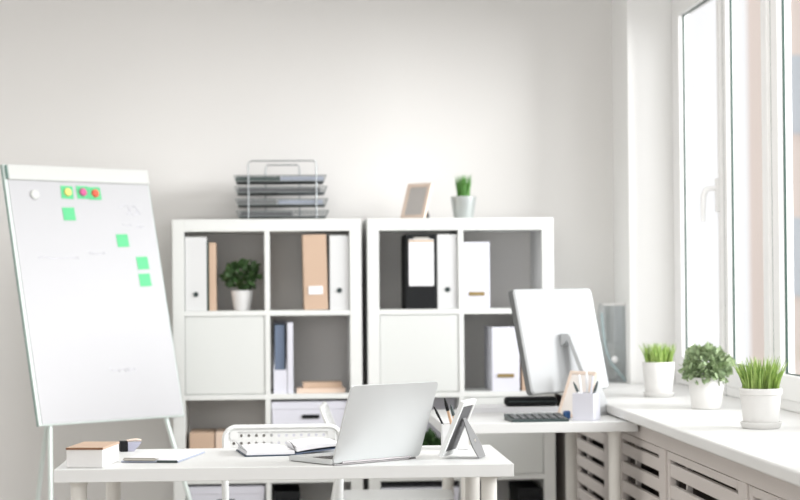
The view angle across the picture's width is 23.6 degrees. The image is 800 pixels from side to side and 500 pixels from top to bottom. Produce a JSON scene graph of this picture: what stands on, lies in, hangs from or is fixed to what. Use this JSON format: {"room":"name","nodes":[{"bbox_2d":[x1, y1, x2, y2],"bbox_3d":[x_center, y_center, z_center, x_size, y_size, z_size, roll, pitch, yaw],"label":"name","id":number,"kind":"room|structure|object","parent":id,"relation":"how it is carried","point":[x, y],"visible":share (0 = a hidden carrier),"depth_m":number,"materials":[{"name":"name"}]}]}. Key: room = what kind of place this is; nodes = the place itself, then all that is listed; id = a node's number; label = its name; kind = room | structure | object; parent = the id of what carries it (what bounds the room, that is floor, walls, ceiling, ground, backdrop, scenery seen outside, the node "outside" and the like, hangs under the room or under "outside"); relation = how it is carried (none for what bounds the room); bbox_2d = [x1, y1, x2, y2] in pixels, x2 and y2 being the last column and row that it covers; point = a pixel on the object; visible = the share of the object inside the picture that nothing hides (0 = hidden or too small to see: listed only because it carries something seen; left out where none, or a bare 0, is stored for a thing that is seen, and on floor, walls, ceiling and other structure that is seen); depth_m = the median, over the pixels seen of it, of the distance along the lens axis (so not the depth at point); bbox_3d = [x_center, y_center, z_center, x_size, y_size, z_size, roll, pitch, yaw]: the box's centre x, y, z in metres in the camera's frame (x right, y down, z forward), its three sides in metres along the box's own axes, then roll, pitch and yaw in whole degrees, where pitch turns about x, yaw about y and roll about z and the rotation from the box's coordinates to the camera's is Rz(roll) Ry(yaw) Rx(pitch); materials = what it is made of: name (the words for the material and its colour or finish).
{"room":"office","nodes":[
{"label":"office","id":0,"kind":"room"},
{"bbox_2d":[0,0,614,499],"bbox_3d":[-1.281,-0.050,8.535,5.000,2.850,0.200,0,-1,-4],"label":"wall","id":1,"kind":"structure","parent":0,"point":[513,97],"depth_m":8.50,"materials":[{"name":"paint"}]},
{"bbox_2d":[611,0,675,383],"bbox_3d":[1.101,-0.071,8.406,0.265,2.850,0.380,0,-1,-4],"label":"wall","id":2,"kind":"structure","parent":0,"point":[641,30],"depth_m":8.22,"materials":[{"name":"white paint"}]},
{"bbox_3d":[-0.881,1.337,3.526,5.100,0.100,10.200,0,-1,-4],"label":"floor","id":3,"kind":"structure","parent":0,"visible":0},
{"bbox_2d":[0,164,191,499],"bbox_3d":[-1.296,0.513,7.659,0.794,1.693,0.807,-1,-1,44],"label":"flip chart","id":4,"kind":"object","parent":3,"relation":"on","point":[99,343],"visible":1,"depth_m":7.59,"materials":[{"name":"paper"}]},
{"bbox_2d":[30,189,39,199],"bbox_3d":[-1.433,-0.218,7.528,0.040,0.040,0.017,1,-1,-45],"label":"magnet","id":5,"kind":"object","parent":4,"relation":"attached to","point":[34,194],"visible":1,"depth_m":7.52},
{"bbox_2d":[60,185,73,198],"bbox_3d":[-1.327,-0.230,7.644,0.060,0.054,0.013,0,-1,-44],"label":"sticky note","id":6,"kind":"object","parent":4,"relation":"attached to","point":[63,188],"visible":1,"depth_m":7.64,"materials":[{"name":"green paper"}]},
{"bbox_2d":[64,188,71,195],"bbox_3d":[-1.323,-0.231,7.640,0.032,0.032,0.015,1,-1,-45],"label":"magnet","id":7,"kind":"object","parent":4,"relation":"attached to","point":[67,191],"visible":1,"depth_m":7.63,"materials":[{"name":"yellow plastic"}]},
{"bbox_2d":[62,207,75,219],"bbox_3d":[-1.316,-0.143,7.624,0.013,0.053,0.059,-1,-1,45],"label":"sticky note","id":8,"kind":"object","parent":4,"relation":"attached to","point":[68,212],"visible":1,"depth_m":7.62,"materials":[{"name":"green paper"}]},
{"bbox_2d":[76,186,88,198],"bbox_3d":[-1.275,-0.231,7.698,0.058,0.052,0.013,1,-1,-45],"label":"sticky note","id":9,"kind":"object","parent":4,"relation":"attached to","point":[79,196],"visible":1,"depth_m":7.69,"materials":[{"name":"green paper"}]},
{"bbox_2d":[79,188,86,195],"bbox_3d":[-1.271,-0.232,7.694,0.032,0.032,0.015,1,-1,-45],"label":"magnet","id":10,"kind":"object","parent":4,"relation":"attached to","point":[83,192],"visible":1,"depth_m":7.69,"materials":[{"name":"pink plastic"}]},
{"bbox_2d":[88,187,101,199],"bbox_3d":[-1.232,-0.228,7.738,0.013,0.053,0.059,-1,-1,45],"label":"sticky note","id":11,"kind":"object","parent":4,"relation":"attached to","point":[90,189],"visible":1,"depth_m":7.73,"materials":[{"name":"green paper"}]},
{"bbox_2d":[92,189,98,196],"bbox_3d":[-1.228,-0.229,7.735,0.032,0.032,0.015,1,-1,-45],"label":"magnet","id":12,"kind":"object","parent":4,"relation":"attached to","point":[95,193],"visible":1,"depth_m":7.73,"materials":[{"name":"red plastic"}]},
{"bbox_2d":[116,234,129,246],"bbox_3d":[-1.125,-0.038,7.777,0.013,0.054,0.060,-1,-1,45],"label":"sticky note","id":13,"kind":"object","parent":4,"relation":"attached to","point":[122,239],"visible":1,"depth_m":7.78,"materials":[{"name":"green paper"}]},
{"bbox_2d":[136,256,148,269],"bbox_3d":[-1.049,0.053,7.819,0.013,0.054,0.060,-1,-1,44],"label":"sticky note","id":14,"kind":"object","parent":4,"relation":"attached to","point":[142,262],"visible":1,"depth_m":7.82,"materials":[{"name":"green paper"}]},
{"bbox_2d":[138,273,151,286],"bbox_3d":[-1.038,0.122,7.806,0.013,0.054,0.060,-1,-1,45],"label":"sticky note","id":15,"kind":"object","parent":4,"relation":"attached to","point":[145,280],"visible":1,"depth_m":7.81,"materials":[{"name":"green paper"}]},
{"bbox_2d":[172,218,362,499],"bbox_3d":[-0.568,0.618,8.256,0.795,1.492,0.370,0,-1,-4],"label":"cube shelf","id":16,"kind":"object","parent":3,"relation":"on","point":[217,358],"visible":0.76,"depth_m":8.07,"materials":[{"name":"white laminate"}]},
{"bbox_2d":[185,237,207,310],"bbox_3d":[-0.869,0.103,8.210,0.089,0.312,0.283,0,-1,-4],"label":"ring binder","id":17,"kind":"object","parent":16,"relation":"on","point":[195,247],"visible":0.9,"depth_m":8.07,"materials":[{"name":"white paper"}]},
{"bbox_2d":[189,429,215,448],"bbox_3d":[-0.843,0.868,8.198,0.104,0.190,0.240,0,-1,-4],"label":"cardboard box","id":18,"kind":"object","parent":16,"relation":"on","point":[199,438],"visible":0.44,"depth_m":8.08,"materials":[{"name":"beige cardboard"}]},
{"bbox_2d":[207,242,209,310],"bbox_3d":[-0.817,0.113,8.183,0.008,0.292,0.200,0,-1,-4],"label":"folder","id":19,"kind":"object","parent":16,"relation":"on","point":[207,242],"visible":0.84,"depth_m":8.08,"materials":[{"name":"beige cardboard"}]},
{"bbox_2d":[209,243,216,310],"bbox_3d":[-0.798,0.114,8.184,0.029,0.288,0.200,0,-1,-4],"label":"book","id":20,"kind":"object","parent":16,"relation":"on","point":[212,246],"visible":1,"depth_m":8.09,"materials":[{"name":"beige cardboard"}]},
{"bbox_2d":[215,428,225,447],"bbox_3d":[-0.766,0.867,8.203,0.040,0.192,0.240,0,-1,-4],"label":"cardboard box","id":21,"kind":"object","parent":16,"relation":"on","point":[219,432],"visible":0.34,"depth_m":8.09,"materials":[{"name":"beige cardboard"}]},
{"bbox_2d":[188,483,264,499],"bbox_3d":[-0.742,1.156,8.222,0.328,0.318,0.324,0,-1,-4],"label":"storage box","id":22,"kind":"object","parent":16,"relation":"in","point":[248,491],"visible":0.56,"depth_m":8.07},
{"bbox_2d":[219,258,262,310],"bbox_3d":[-0.676,0.145,8.163,0.182,0.225,0.176,-1,-1,40],"label":"potted plant","id":23,"kind":"object","parent":16,"relation":"on","point":[242,297],"visible":1,"depth_m":8.13,"materials":[{"name":"green plant"}]},
{"bbox_2d":[273,320,286,393],"bbox_3d":[-0.514,0.456,8.222,0.056,0.305,0.250,0,-1,-4],"label":"magazine file","id":24,"kind":"object","parent":16,"relation":"on","point":[280,376],"visible":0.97,"depth_m":8.10,"materials":[{"name":"white cardboard"}]},
{"bbox_2d":[275,324,284,369],"bbox_3d":[-0.516,0.461,8.222,0.042,0.285,0.220,0,-1,-4],"label":"folder","id":25,"kind":"object","parent":24,"relation":"in","point":[279,328],"visible":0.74,"depth_m":8.11,"materials":[{"name":"blue paper"}]},
{"bbox_2d":[234,160,328,218],"bbox_3d":[-0.513,-0.256,8.265,0.403,0.248,0.262,0,-1,-4],"label":"rack","id":26,"kind":"object","parent":16,"relation":"on","point":[299,182],"visible":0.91,"depth_m":8.15,"materials":[{"name":"grey metal"}]},
{"bbox_2d":[238,200,275,203],"bbox_3d":[-0.616,-0.201,8.255,0.160,0.018,0.223,0,-1,-4],"label":"paper stack","id":27,"kind":"object","parent":26,"relation":"in","point":[245,201],"visible":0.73,"depth_m":8.14,"materials":[{"name":"grey paper"}]},
{"bbox_2d":[235,176,279,183],"bbox_3d":[-0.612,-0.301,8.258,0.190,0.018,0.223,0,-1,-4],"label":"paper stack","id":28,"kind":"object","parent":26,"relation":"in","point":[269,178],"visible":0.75,"depth_m":8.15,"materials":[{"name":"grey paper"}]},
{"bbox_2d":[240,212,291,215],"bbox_3d":[-0.576,-0.152,8.257,0.220,0.018,0.223,0,-1,-4],"label":"paper stack","id":29,"kind":"object","parent":26,"relation":"in","point":[243,213],"visible":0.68,"depth_m":8.15,"materials":[{"name":"grey paper"}]},
{"bbox_2d":[238,188,318,191],"bbox_3d":[-0.522,-0.254,8.263,0.350,0.018,0.223,0,-1,-4],"label":"paper stack","id":30,"kind":"object","parent":26,"relation":"in","point":[258,189],"visible":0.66,"depth_m":8.15,"materials":[{"name":"grey paper"}]},
{"bbox_2d":[234,175,326,184],"bbox_3d":[-0.517,-0.302,8.265,0.394,0.028,0.253,0,-1,-4],"label":"tray","id":31,"kind":"object","parent":26,"relation":"on","point":[296,182],"depth_m":8.15,"materials":[{"name":"grey metal"}]},
{"bbox_2d":[234,186,326,195],"bbox_3d":[-0.514,-0.255,8.265,0.394,0.028,0.253,0,-1,-4],"label":"tray","id":32,"kind":"object","parent":26,"relation":"on","point":[239,193],"depth_m":8.15,"materials":[{"name":"grey metal"}]},
{"bbox_2d":[235,198,327,207],"bbox_3d":[-0.511,-0.203,8.264,0.394,0.028,0.253,0,-1,-4],"label":"tray","id":33,"kind":"object","parent":26,"relation":"on","point":[240,205],"depth_m":8.15,"materials":[{"name":"grey metal"}]},
{"bbox_2d":[236,210,328,218],"bbox_3d":[-0.507,-0.153,8.264,0.394,0.028,0.253,0,-1,-4],"label":"tray","id":34,"kind":"object","parent":26,"relation":"on","point":[300,216],"depth_m":8.15,"materials":[{"name":"grey metal"}]},
{"bbox_2d":[278,200,322,203],"bbox_3d":[-0.432,-0.203,8.268,0.190,0.018,0.223,0,-1,-4],"label":"paper stack","id":35,"kind":"object","parent":26,"relation":"in","point":[279,201],"visible":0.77,"depth_m":8.16,"materials":[{"name":"white paper"}]},
{"bbox_2d":[280,176,323,180],"bbox_3d":[-0.425,-0.303,8.270,0.185,0.018,0.223,0,-1,-4],"label":"paper stack","id":36,"kind":"object","parent":26,"relation":"in","point":[282,178],"visible":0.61,"depth_m":8.16,"materials":[{"name":"white paper"}]},
{"bbox_2d":[274,484,299,499],"bbox_3d":[-0.486,1.168,8.240,0.110,0.290,0.322,0,-1,-4],"label":"storage box","id":37,"kind":"object","parent":16,"relation":"in","point":[281,491],"visible":1,"depth_m":8.09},
{"bbox_2d":[287,321,292,393],"bbox_3d":[-0.472,0.459,8.220,0.024,0.300,0.240,0,-1,-4],"label":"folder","id":38,"kind":"object","parent":16,"relation":"on","point":[289,323],"visible":0.99,"depth_m":8.10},
{"bbox_2d":[271,398,346,443],"bbox_3d":[-0.387,0.801,8.252,0.330,0.318,0.324,0,-1,-4],"label":"storage box","id":39,"kind":"object","parent":16,"relation":"on","point":[284,411],"visible":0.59,"depth_m":8.09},
{"bbox_2d":[301,234,327,309],"bbox_3d":[-0.368,0.096,8.243,0.106,0.320,0.284,0,-1,-4],"label":"ring binder","id":40,"kind":"object","parent":16,"relation":"on","point":[314,257],"visible":1,"depth_m":8.11,"materials":[{"name":"beige cardboard"}]},
{"bbox_2d":[297,386,344,392],"bbox_3d":[-0.339,0.597,8.192,0.205,0.020,0.150,0,-1,-4],"label":"book","id":41,"kind":"object","parent":16,"relation":"on","point":[299,389],"visible":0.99,"depth_m":8.12,"materials":[{"name":"beige paper"}]},
{"bbox_2d":[302,381,341,387],"bbox_3d":[-0.335,0.575,8.192,0.165,0.024,0.130,0,-1,-6],"label":"book","id":42,"kind":"object","parent":41,"relation":"on","point":[305,384],"visible":1,"depth_m":8.13,"materials":[{"name":"beige paper"}]},
{"bbox_2d":[327,235,348,309],"bbox_3d":[-0.266,0.098,8.251,0.082,0.315,0.283,0,-1,-4],"label":"ring binder","id":43,"kind":"object","parent":16,"relation":"on","point":[337,245],"visible":0.99,"depth_m":8.11,"materials":[{"name":"white paper"}]},
{"bbox_2d":[221,424,343,499],"bbox_3d":[-0.350,0.927,5.706,0.382,0.779,0.505,0,-1,-3],"label":"metal chair","id":44,"kind":"object","parent":3,"relation":"on","point":[232,433],"visible":0.41,"depth_m":5.94,"materials":[{"name":"white metal"}]},
{"bbox_2d":[54,445,513,499],"bbox_3d":[-0.314,0.943,5.309,1.202,0.740,0.600,0,-1,-3],"label":"desk","id":45,"kind":"object","parent":3,"relation":"on","point":[216,464],"visible":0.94,"depth_m":5.04,"materials":[{"name":"white laminate"}]},
{"bbox_2d":[66,441,118,467],"bbox_3d":[-0.820,0.546,5.123,0.099,0.053,0.195,-1,-1,5],"label":"book","id":46,"kind":"object","parent":45,"relation":"on","point":[83,454],"visible":1,"depth_m":5.03,"materials":[{"name":"white paper"}]},
{"bbox_2d":[119,438,140,451],"bbox_3d":[-0.776,0.561,5.522,0.063,0.036,0.030,0,-1,-16],"label":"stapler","id":47,"kind":"object","parent":45,"relation":"on","point":[126,445],"visible":1,"depth_m":5.51,"materials":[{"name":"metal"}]},
{"bbox_2d":[121,450,204,462],"bbox_3d":[-0.654,0.568,5.303,0.158,0.014,0.308,-1,-1,8],"label":"clipboard","id":48,"kind":"object","parent":45,"relation":"on","point":[153,456],"visible":1,"depth_m":5.26,"materials":[{"name":"paper"}]},
{"bbox_2d":[236,438,336,456],"bbox_3d":[-0.318,0.556,5.441,0.284,0.036,0.209,0,-1,-12],"label":"open notebook","id":49,"kind":"object","parent":45,"relation":"on","point":[303,445],"visible":0.97,"depth_m":5.37,"materials":[{"name":"white paper"}]},
{"bbox_2d":[289,381,437,465],"bbox_3d":[-0.100,0.461,5.174,0.298,0.213,0.284,0,-1,-40],"label":"laptop","id":50,"kind":"object","parent":45,"relation":"on","point":[381,422],"visible":1,"depth_m":5.10,"materials":[{"name":"metal"}]},
{"bbox_2d":[441,423,468,449],"bbox_3d":[0.158,0.536,5.519,0.075,0.072,0.075,0,-1,-2],"label":"pen cup","id":51,"kind":"object","parent":45,"relation":"on","point":[464,443],"visible":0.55,"depth_m":5.48,"materials":[{"name":"white ceramic"}]},
{"bbox_2d":[434,407,443,424],"bbox_3d":[0.127,0.508,5.518,0.062,0.116,0.008,0,-1,-13],"label":"pen","id":52,"kind":"object","parent":51,"relation":"in","point":[436,411],"visible":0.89,"depth_m":5.51,"materials":[{"name":"black plastic"}]},
{"bbox_2d":[444,398,451,424],"bbox_3d":[0.148,0.496,5.535,0.041,0.139,0.010,0,-1,-4],"label":"brush","id":53,"kind":"object","parent":51,"relation":"in","point":[445,401],"visible":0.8,"depth_m":5.53,"materials":[{"name":"brown wood"}]},
{"bbox_2d":[450,405,454,417],"bbox_3d":[0.162,0.505,5.523,0.034,0.120,0.010,-1,-1,9],"label":"pencil","id":54,"kind":"object","parent":51,"relation":"in","point":[451,407],"visible":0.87,"depth_m":5.52,"materials":[{"name":"brown wood"}]},
{"bbox_2d":[438,398,484,458],"bbox_3d":[0.174,0.487,5.236,0.106,0.158,0.130,-1,-1,18],"label":"photo frame","id":55,"kind":"object","parent":45,"relation":"on","point":[460,422],"visible":1,"depth_m":5.22,"materials":[{"name":"white plastic"}]},
{"bbox_2d":[319,402,453,499],"bbox_3d":[-0.030,0.945,6.936,0.505,0.779,0.382,0,-1,0],"label":"metal chair","id":56,"kind":"object","parent":3,"relation":"on","point":[384,494],"visible":0.56,"depth_m":6.93,"materials":[{"name":"white metal"}]},
{"bbox_2d":[363,217,555,499],"bbox_3d":[0.250,0.613,8.311,0.795,1.492,0.370,0,-1,-4],"label":"cube shelf","id":57,"kind":"object","parent":3,"relation":"on","point":[403,347],"visible":0.67,"depth_m":8.13,"materials":[{"name":"white laminate"}]},
{"bbox_2d":[400,183,432,217],"bbox_3d":[0.080,-0.208,8.235,0.130,0.157,0.096,-1,-1,39],"label":"photo frame","id":58,"kind":"object","parent":57,"relation":"on","point":[417,196],"visible":0.83,"depth_m":8.22,"materials":[{"name":"brown wood"}]},
{"bbox_2d":[405,187,426,214],"bbox_3d":[0.071,-0.208,8.223,0.096,0.124,0.051,-1,-1,39],"label":"picture","id":59,"kind":"object","parent":58,"relation":"attached to","point":[415,197],"depth_m":8.22},
{"bbox_2d":[401,234,436,308],"bbox_3d":[0.080,0.094,8.274,0.130,0.318,0.284,0,-1,-4],"label":"ring binder","id":60,"kind":"object","parent":57,"relation":"on","point":[418,251],"visible":1,"depth_m":8.13,"materials":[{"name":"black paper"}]},
{"bbox_2d":[381,481,458,499],"bbox_3d":[0.077,1.159,8.278,0.331,0.300,0.322,0,-1,-4],"label":"storage box","id":61,"kind":"object","parent":57,"relation":"in","point":[384,484],"visible":0.34,"depth_m":8.21,"materials":[{"name":"white"}]},
{"bbox_2d":[422,428,440,445],"bbox_3d":[0.112,0.856,8.194,0.161,0.200,0.176,0,-1,-4],"label":"potted plant","id":62,"kind":"object","parent":57,"relation":"on","point":[430,438],"visible":0.2,"depth_m":8.17,"materials":[{"name":"green plant"}]},
{"bbox_2d":[426,397,454,437],"bbox_3d":[0.068,0.800,8.372,0.332,0.318,0.182,0,-1,-4],"label":"storage box","id":63,"kind":"object","parent":57,"relation":"on","point":[438,403],"visible":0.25,"depth_m":8.29,"materials":[{"name":"grey plastic"}]},
{"bbox_2d":[436,234,457,308],"bbox_3d":[0.192,0.094,8.282,0.087,0.316,0.283,0,-1,-4],"label":"ring binder","id":64,"kind":"object","parent":57,"relation":"on","point":[446,244],"visible":0.86,"depth_m":8.14,"materials":[{"name":"white cardboard"}]},
{"bbox_2d":[450,175,475,217],"bbox_3d":[0.273,-0.232,8.252,0.112,0.193,0.112,0,-1,-4],"label":"potted grass","id":65,"kind":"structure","parent":57,"relation":"on","point":[463,204],"depth_m":8.22,"materials":[{"name":"ceramic"}]},
{"bbox_2d":[450,196,475,217],"bbox_3d":[0.273,-0.182,8.252,0.112,0.095,0.112,0,-1,-4],"label":"pot","id":66,"kind":"object","parent":65,"relation":"on","point":[462,206],"depth_m":8.21,"materials":[{"name":"ceramic"}]},
{"bbox_2d":[463,242,489,308],"bbox_3d":[0.317,0.110,8.290,0.112,0.283,0.284,0,-1,-4],"label":"ring binder","id":67,"kind":"object","parent":57,"relation":"on","point":[476,255],"visible":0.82,"depth_m":8.15,"materials":[{"name":"white paper"}]},
{"bbox_2d":[484,325,519,390],"bbox_3d":[0.440,0.466,8.292,0.118,0.273,0.284,0,-1,-4],"label":"ring binder","id":68,"kind":"object","parent":57,"relation":"on","point":[502,370],"visible":0.91,"depth_m":8.15,"materials":[{"name":"white cardboard"}]},
{"bbox_2d":[519,356,525,390],"bbox_3d":[0.528,0.476,8.268,0.032,0.250,0.200,0,-1,-4],"label":"book","id":69,"kind":"object","parent":57,"relation":"on","point":[522,384],"visible":0.23,"depth_m":8.18,"materials":[{"name":"beige paper"}]},
{"bbox_2d":[509,480,542,499],"bbox_3d":[0.544,1.161,8.310,0.105,0.290,0.322,0,-1,-4],"label":"storage box","id":70,"kind":"object","parent":57,"relation":"in","point":[528,489],"visible":1,"depth_m":8.18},
{"bbox_2d":[428,409,637,499],"bbox_3d":[0.454,0.963,6.866,0.668,0.740,0.740,0,-1,-4],"label":"desk","id":71,"kind":"object","parent":3,"relation":"on","point":[481,423],"visible":0.42,"depth_m":6.56,"materials":[{"name":"white laminate"}]},
{"bbox_2d":[472,404,558,412],"bbox_3d":[0.403,0.588,7.124,0.360,0.019,0.190,0,-1,-4],"label":"paper stack","id":72,"kind":"object","parent":71,"relation":"on","point":[478,408],"visible":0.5,"depth_m":7.04,"materials":[{"name":"white paper"}]},
{"bbox_2d":[504,396,557,405],"bbox_3d":[0.483,0.559,7.087,0.196,0.034,0.067,0,-1,-4],"label":"pencil case","id":73,"kind":"object","parent":72,"relation":"on","point":[520,400],"visible":1,"depth_m":7.06,"materials":[{"name":"black plastic"}]},
{"bbox_2d":[504,412,568,421],"bbox_3d":[0.470,0.577,6.613,0.196,0.022,0.150,0,-1,-8],"label":"keyboard","id":74,"kind":"object","parent":71,"relation":"on","point":[539,416],"visible":1,"depth_m":6.57,"materials":[{"name":"grey plastic"}]},
{"bbox_2d":[508,288,608,414],"bbox_3d":[0.631,0.365,6.924,0.234,0.452,0.492,-1,-1,39],"label":"monitor","id":75,"kind":"object","parent":71,"relation":"on","point":[556,330],"visible":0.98,"depth_m":6.90,"materials":[{"name":"white plastic"}]},
{"bbox_2d":[563,410,570,418],"bbox_3d":[0.579,0.573,6.657,0.024,0.030,0.022,0,-1,-24],"label":"pencil sharpener","id":76,"kind":"object","parent":71,"relation":"on","point":[566,413],"visible":0.77,"depth_m":6.65,"materials":[{"name":"blue plastic"}]},
{"bbox_2d":[557,371,597,417],"bbox_3d":[0.629,0.512,6.776,0.091,0.165,0.130,0,-1,-39],"label":"photo frame","id":77,"kind":"object","parent":71,"relation":"on","point":[566,403],"visible":0.44,"depth_m":6.79,"materials":[{"name":"brown wood"}]},
{"bbox_2d":[560,374,591,413],"bbox_3d":[0.626,0.512,6.774,0.069,0.143,0.108,0,-1,-39],"label":"picture","id":78,"kind":"object","parent":77,"relation":"attached to","point":[566,403],"depth_m":6.79},
{"bbox_2d":[572,392,599,420],"bbox_3d":[0.643,0.539,6.611,0.075,0.094,0.075,-1,-1,24],"label":"pen holder","id":79,"kind":"object","parent":71,"relation":"on","point":[586,406],"visible":1,"depth_m":6.58,"materials":[{"name":"white plastic"}]},
{"bbox_2d":[573,382,579,392],"bbox_3d":[0.628,0.518,6.606,0.064,0.129,0.011,0,-1,-4],"label":"pen","id":80,"kind":"object","parent":79,"relation":"in","point":[575,385],"visible":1,"depth_m":6.60,"materials":[{"name":"grey plastic"}]},
{"bbox_2d":[578,375,581,392],"bbox_3d":[0.627,0.505,6.612,0.026,0.152,0.008,0,-1,-4],"label":"pen","id":81,"kind":"object","parent":79,"relation":"in","point":[579,378],"visible":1,"depth_m":6.61,"materials":[{"name":"white plastic"}]},
{"bbox_2d":[585,370,587,392],"bbox_3d":[0.647,0.498,6.622,0.013,0.166,0.010,0,-1,-26],"label":"pen","id":82,"kind":"object","parent":79,"relation":"in","point":[586,375],"visible":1,"depth_m":6.62,"materials":[{"name":"white plastic"}]},
{"bbox_2d":[590,376,593,392],"bbox_3d":[0.656,0.507,6.604,0.029,0.148,0.008,0,-1,-26],"label":"pen","id":83,"kind":"object","parent":79,"relation":"in","point":[592,378],"visible":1,"depth_m":6.60,"materials":[{"name":"white plastic"}]},
{"bbox_2d":[593,381,597,392],"bbox_3d":[0.659,0.517,6.604,0.050,0.131,0.010,-1,-1,5],"label":"pen","id":84,"kind":"object","parent":79,"relation":"in","point":[596,384],"visible":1,"depth_m":6.60,"materials":[{"name":"grey metal"}]},
{"bbox_2d":[555,394,799,499],"bbox_3d":[0.987,0.930,5.303,0.165,0.744,6.480,0,-1,-4],"label":"radiator cover","id":85,"kind":"object","parent":3,"relation":"on","point":[654,465],"visible":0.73,"depth_m":6.28,"materials":[{"name":"paint"}]},
{"bbox_3d":[1.363,-1.429,5.139,0.365,0.250,6.220,0,-1,-4],"label":"wall","id":86,"kind":"structure","parent":0,"visible":0},
{"bbox_2d":[671,0,726,395],"bbox_3d":[1.188,-0.348,7.760,0.125,1.820,0.918,0,-1,-4],"label":"window","id":87,"kind":"structure","parent":86,"relation":"in","point":[681,10],"depth_m":8.05,"materials":[{"name":"plastic"}]},
{"bbox_2d":[722,0,773,398],"bbox_3d":[1.277,-0.362,6.957,0.055,1.820,0.697,0,-1,-4],"label":"window","id":88,"kind":"structure","parent":86,"relation":"in","point":[729,7],"depth_m":7.22,"materials":[{"name":"plastic"}]},
{"bbox_2d":[770,0,799,412],"bbox_3d":[1.303,-0.378,6.058,0.125,1.820,1.100,0,-1,-4],"label":"window","id":89,"kind":"structure","parent":86,"relation":"in","point":[780,10],"depth_m":6.50,"materials":[{"name":"plastic"}]},
{"label":"outside","id":90,"kind":"structure","parent":0,"visible":0},
{"bbox_3d":[19.406,5.611,26.276,37.800,0.200,70.000,0,-1,-4],"label":"ground","id":91,"kind":"structure","parent":90,"visible":0},
{"bbox_2d":[747,0,799,374],"bbox_3d":[13.785,-4.196,41.069,14.880,20.000,8.070,0,-1,-4],"label":"apartment building","id":92,"kind":"structure","parent":91,"relation":"on","point":[753,6],"depth_m":36.58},
{"bbox_3d":[1.464,0.922,5.105,0.200,0.745,6.220,0,-1,-4],"label":"wall","id":93,"kind":"structure","parent":0,"visible":0},
{"bbox_2d":[556,379,799,486],"bbox_3d":[1.146,0.539,5.329,0.600,0.035,6.495,0,-1,-4],"label":"windowsill","id":94,"kind":"structure","parent":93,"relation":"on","point":[775,453],"depth_m":5.78,"materials":[{"name":"white laminate"}]},
{"bbox_2d":[600,303,626,381],"bbox_3d":[0.918,0.403,8.381,0.112,0.342,0.235,0,-1,-4],"label":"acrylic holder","id":95,"kind":"object","parent":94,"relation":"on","point":[614,359],"visible":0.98,"depth_m":8.29,"materials":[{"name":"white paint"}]},
{"bbox_2d":[639,342,676,397],"bbox_3d":[0.981,0.451,7.244,0.141,0.207,0.139,-1,-1,21],"label":"potted grass","id":96,"kind":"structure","parent":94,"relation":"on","point":[658,366],"depth_m":7.20,"materials":[{"name":"white paint"}]},
{"bbox_2d":[642,362,674,392],"bbox_3d":[0.977,0.485,7.245,0.122,0.125,0.122,0,-1,-4],"label":"pot","id":97,"kind":"object","parent":96,"relation":"on","point":[658,376],"depth_m":7.20,"materials":[{"name":"white ceramic"}]},
{"bbox_2d":[678,342,735,409],"bbox_3d":[1.050,0.427,6.547,0.196,0.230,0.202,0,-1,-4],"label":"potted plant","id":98,"kind":"object","parent":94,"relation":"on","point":[706,389],"visible":0.99,"depth_m":6.50,"materials":[{"name":"green plant"}]},
{"bbox_2d":[730,356,788,428],"bbox_3d":[1.069,0.420,5.681,0.178,0.214,0.177,0,-1,-4],"label":"potted grass","id":99,"kind":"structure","parent":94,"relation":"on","point":[760,393],"depth_m":5.64,"materials":[{"name":"white paint"}]},
{"bbox_2d":[739,387,781,422],"bbox_3d":[1.069,0.465,5.678,0.126,0.112,0.126,0,-1,-4],"label":"pot","id":100,"kind":"object","parent":99,"relation":"attached to","point":[758,404],"depth_m":5.63,"materials":[{"name":"white ceramic"}]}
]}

